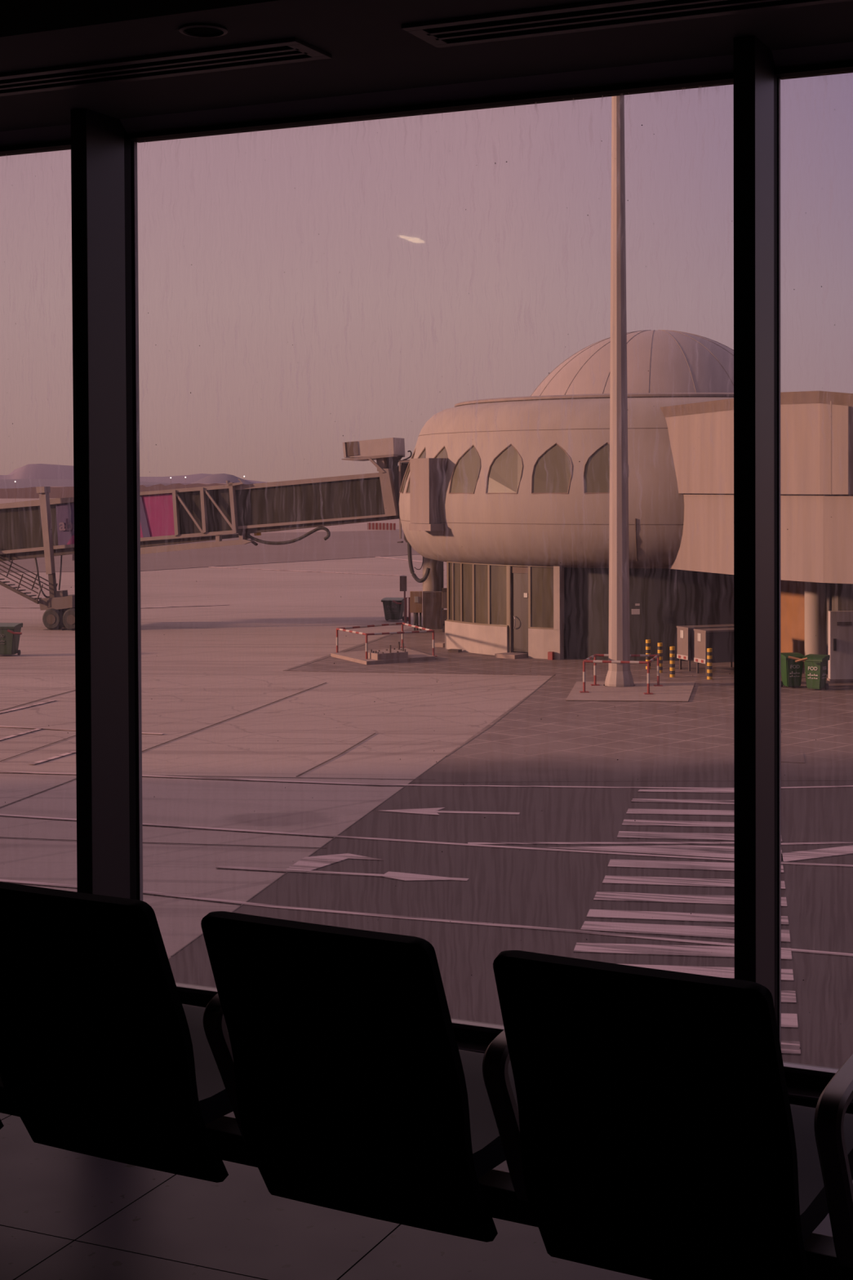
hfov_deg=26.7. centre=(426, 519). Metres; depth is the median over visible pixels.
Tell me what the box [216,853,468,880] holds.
direction arrow
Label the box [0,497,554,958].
ground
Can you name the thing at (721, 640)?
equipment cart
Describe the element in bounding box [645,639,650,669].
bollard
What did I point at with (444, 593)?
tall cabinet
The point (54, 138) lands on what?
window
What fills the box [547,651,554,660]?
post
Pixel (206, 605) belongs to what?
painted line
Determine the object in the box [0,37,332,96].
ceiling vent
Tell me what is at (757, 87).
window mullion
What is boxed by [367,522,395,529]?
barrier
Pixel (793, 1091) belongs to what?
baseboard
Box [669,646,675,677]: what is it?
bollard
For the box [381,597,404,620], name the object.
wheelie bin
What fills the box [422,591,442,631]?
tall cabinet
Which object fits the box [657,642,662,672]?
bollard
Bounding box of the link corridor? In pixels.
[660,391,852,681]
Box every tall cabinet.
[409,591,422,630]
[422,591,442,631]
[441,587,447,632]
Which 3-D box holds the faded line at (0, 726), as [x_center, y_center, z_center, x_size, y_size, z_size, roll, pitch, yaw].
[-9.201,5.484,46.873,5.175,0.010,0.186,0,1,19]
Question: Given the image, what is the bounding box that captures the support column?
[422,556,444,627]
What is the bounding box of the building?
[399,329,733,660]
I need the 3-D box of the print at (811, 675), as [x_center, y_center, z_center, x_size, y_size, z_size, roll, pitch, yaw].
[11.845,4.786,55.026,0.320,0.170,0.038,0,1,32]
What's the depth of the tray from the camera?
76.34 m
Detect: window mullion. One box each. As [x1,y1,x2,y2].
[70,108,142,901]
[733,35,781,1047]
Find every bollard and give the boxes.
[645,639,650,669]
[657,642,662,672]
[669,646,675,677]
[706,648,712,679]
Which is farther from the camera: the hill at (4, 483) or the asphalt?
the hill at (4, 483)
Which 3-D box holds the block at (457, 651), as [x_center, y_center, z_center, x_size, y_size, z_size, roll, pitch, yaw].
[1.074,4.975,68.078,0.450,0.120,0.300,0,1,29]
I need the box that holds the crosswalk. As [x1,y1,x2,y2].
[573,789,800,1054]
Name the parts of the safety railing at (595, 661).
post, post, rail, rail, post, post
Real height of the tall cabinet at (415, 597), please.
1.717 m
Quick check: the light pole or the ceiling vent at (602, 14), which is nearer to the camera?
the ceiling vent at (602, 14)
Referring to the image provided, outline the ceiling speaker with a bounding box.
[178,22,227,37]
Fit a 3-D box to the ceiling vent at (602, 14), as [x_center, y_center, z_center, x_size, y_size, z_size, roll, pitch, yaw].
[1.387,-1.204,3.859,3.085,0.010,0.220,0,1,24]
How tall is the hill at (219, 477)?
25.176 m
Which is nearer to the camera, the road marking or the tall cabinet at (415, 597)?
the road marking
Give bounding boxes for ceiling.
[0,0,852,131]
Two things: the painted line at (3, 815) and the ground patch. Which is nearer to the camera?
the painted line at (3, 815)
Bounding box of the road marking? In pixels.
[467,841,852,862]
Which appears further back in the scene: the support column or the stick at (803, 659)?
the support column
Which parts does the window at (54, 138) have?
frame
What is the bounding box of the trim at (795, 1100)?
[788,1096,852,1110]
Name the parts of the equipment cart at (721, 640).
leg, label plate, panel, lid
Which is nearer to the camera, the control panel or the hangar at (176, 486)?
the control panel
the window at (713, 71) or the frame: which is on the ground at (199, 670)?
the frame
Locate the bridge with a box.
[0,437,430,630]
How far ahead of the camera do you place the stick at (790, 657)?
54.74 m
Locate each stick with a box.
[7,629,22,634]
[788,655,805,662]
[795,657,807,662]
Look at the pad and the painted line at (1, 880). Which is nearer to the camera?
the painted line at (1, 880)
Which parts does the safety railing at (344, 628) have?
post, rail, post, rail, rail, post, rail, post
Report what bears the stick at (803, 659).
on the wheelie bin at (791, 671)
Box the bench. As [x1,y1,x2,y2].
[0,881,852,1279]
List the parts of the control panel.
panel, post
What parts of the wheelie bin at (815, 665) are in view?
lid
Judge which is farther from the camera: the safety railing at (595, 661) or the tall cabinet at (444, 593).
the tall cabinet at (444, 593)
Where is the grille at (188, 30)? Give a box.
[184,26,222,35]
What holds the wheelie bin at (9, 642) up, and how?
on the ground at (199, 670)
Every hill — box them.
[0,463,73,479]
[0,479,174,488]
[139,473,266,483]
[191,473,254,484]
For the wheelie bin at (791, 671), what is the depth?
55.62 m
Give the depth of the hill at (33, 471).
4174.00 m
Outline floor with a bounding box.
[0,1102,852,1279]
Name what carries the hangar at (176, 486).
on the ground at (199, 670)
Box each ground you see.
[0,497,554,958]
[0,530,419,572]
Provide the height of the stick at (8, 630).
0.206 m
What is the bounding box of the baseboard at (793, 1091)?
[182,1003,852,1105]
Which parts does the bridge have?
handrail, access plate, purple panel, rail, pink panel, portal frame, rail, post, louvre panel, frame, door post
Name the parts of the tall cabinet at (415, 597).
label plate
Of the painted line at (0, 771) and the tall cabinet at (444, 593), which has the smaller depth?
the painted line at (0, 771)
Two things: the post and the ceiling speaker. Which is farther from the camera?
the post
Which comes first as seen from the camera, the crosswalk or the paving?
the crosswalk
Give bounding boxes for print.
[790,671,799,676]
[808,672,817,679]
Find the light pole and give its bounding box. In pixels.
[603,95,635,687]
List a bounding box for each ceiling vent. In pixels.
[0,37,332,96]
[401,0,852,48]
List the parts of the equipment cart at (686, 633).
leg, label plate, panel, leg, lid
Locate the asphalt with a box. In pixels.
[168,769,852,1068]
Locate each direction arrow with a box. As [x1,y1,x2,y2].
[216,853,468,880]
[377,807,519,815]
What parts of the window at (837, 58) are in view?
sill, frame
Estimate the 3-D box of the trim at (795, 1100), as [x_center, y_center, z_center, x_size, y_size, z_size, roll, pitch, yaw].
[-0.017,1.509,5.206,14.186,0.014,0.123,0,1,24]
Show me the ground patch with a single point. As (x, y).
(795, 757)
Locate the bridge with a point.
(241, 509)
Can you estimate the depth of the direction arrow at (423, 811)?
34.88 m
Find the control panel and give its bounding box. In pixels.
[400,575,406,622]
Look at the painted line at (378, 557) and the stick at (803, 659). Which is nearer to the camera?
the stick at (803, 659)
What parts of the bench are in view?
backrest, backrest, seat, armrest, backrest, seat, armrest, backrest, seat, armrest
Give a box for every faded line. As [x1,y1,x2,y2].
[0,700,55,713]
[0,725,164,734]
[0,728,41,740]
[29,751,75,764]
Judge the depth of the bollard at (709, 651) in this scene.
58.22 m
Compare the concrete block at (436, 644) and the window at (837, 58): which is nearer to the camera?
the window at (837, 58)
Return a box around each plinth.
[330,648,435,664]
[368,641,408,660]
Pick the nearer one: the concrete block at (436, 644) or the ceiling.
the ceiling
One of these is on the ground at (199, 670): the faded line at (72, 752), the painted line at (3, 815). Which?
the faded line at (72, 752)
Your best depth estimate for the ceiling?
4.59 m
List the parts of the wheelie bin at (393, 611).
lid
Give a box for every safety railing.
[336,622,437,658]
[579,653,662,694]
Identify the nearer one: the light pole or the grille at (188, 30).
the grille at (188, 30)
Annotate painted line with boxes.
[0,604,222,608]
[0,771,852,789]
[0,813,852,866]
[0,879,852,956]
[208,566,401,575]
[377,556,422,562]
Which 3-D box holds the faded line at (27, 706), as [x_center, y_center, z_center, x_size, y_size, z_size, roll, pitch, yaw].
[-11.563,5.396,51.794,0.184,0.010,3.279,0,1,18]
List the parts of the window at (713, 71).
sill, frame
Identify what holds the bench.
on the floor
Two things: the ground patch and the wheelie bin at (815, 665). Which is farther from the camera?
the wheelie bin at (815, 665)
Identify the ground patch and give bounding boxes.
[781,751,804,763]
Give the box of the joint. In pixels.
[0,634,555,956]
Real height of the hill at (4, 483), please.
16.046 m
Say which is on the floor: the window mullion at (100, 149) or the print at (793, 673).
the window mullion at (100, 149)
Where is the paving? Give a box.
[283,624,852,782]
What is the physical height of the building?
12.573 m
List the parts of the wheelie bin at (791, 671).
lid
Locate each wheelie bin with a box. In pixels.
[0,622,22,655]
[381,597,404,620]
[781,652,804,687]
[802,653,830,689]
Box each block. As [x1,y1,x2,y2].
[434,642,444,647]
[448,648,462,653]
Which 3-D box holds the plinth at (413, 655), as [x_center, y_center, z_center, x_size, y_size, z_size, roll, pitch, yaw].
[-1.463,5.017,66.027,3.336,0.140,4.184,-1,1,-24]
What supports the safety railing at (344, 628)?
on the paving
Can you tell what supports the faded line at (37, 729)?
on the ground at (199, 670)
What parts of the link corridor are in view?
door handle, door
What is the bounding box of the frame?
[404,597,410,624]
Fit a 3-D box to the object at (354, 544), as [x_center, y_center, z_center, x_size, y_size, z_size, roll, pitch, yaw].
[-49.988,2.804,190.090,420.000,0.020,144.000,0,1,0]
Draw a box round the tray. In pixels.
[341,453,404,461]
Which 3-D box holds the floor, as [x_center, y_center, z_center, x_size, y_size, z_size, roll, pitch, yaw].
[-2.007,1.663,0.841,14.186,0.100,9.800,0,1,24]
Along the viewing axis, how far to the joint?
39.07 m
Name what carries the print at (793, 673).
attached to the wheelie bin at (791, 671)
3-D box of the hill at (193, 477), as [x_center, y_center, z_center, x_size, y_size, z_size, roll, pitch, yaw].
[-419.234,-80.899,3730.340,655.145,29.137,437.500,0,1,0]
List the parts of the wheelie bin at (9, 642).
lid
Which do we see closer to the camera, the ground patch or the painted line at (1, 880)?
the painted line at (1, 880)
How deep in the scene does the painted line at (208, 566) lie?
132.09 m
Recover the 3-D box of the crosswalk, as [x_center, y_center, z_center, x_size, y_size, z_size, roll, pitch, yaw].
[4.285,5.781,28.911,2.946,0.010,17.633,0,1,10]
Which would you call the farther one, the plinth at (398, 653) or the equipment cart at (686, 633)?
the plinth at (398, 653)
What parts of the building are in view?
pane, pane, pane, pane, window sill, pane, door frame, door, door frame, window sill, pane, pane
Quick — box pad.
[565,681,695,701]
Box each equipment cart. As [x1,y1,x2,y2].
[676,623,733,671]
[693,627,733,675]
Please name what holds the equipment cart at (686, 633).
on the paving
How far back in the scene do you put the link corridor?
57.55 m
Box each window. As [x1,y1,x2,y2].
[0,124,74,864]
[119,54,733,1044]
[772,41,852,1090]
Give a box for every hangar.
[0,486,73,498]
[139,483,226,492]
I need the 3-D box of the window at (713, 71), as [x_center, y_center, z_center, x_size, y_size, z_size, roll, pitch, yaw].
[-0.018,0.136,5.191,1.990,2.729,0.115,0,1,24]

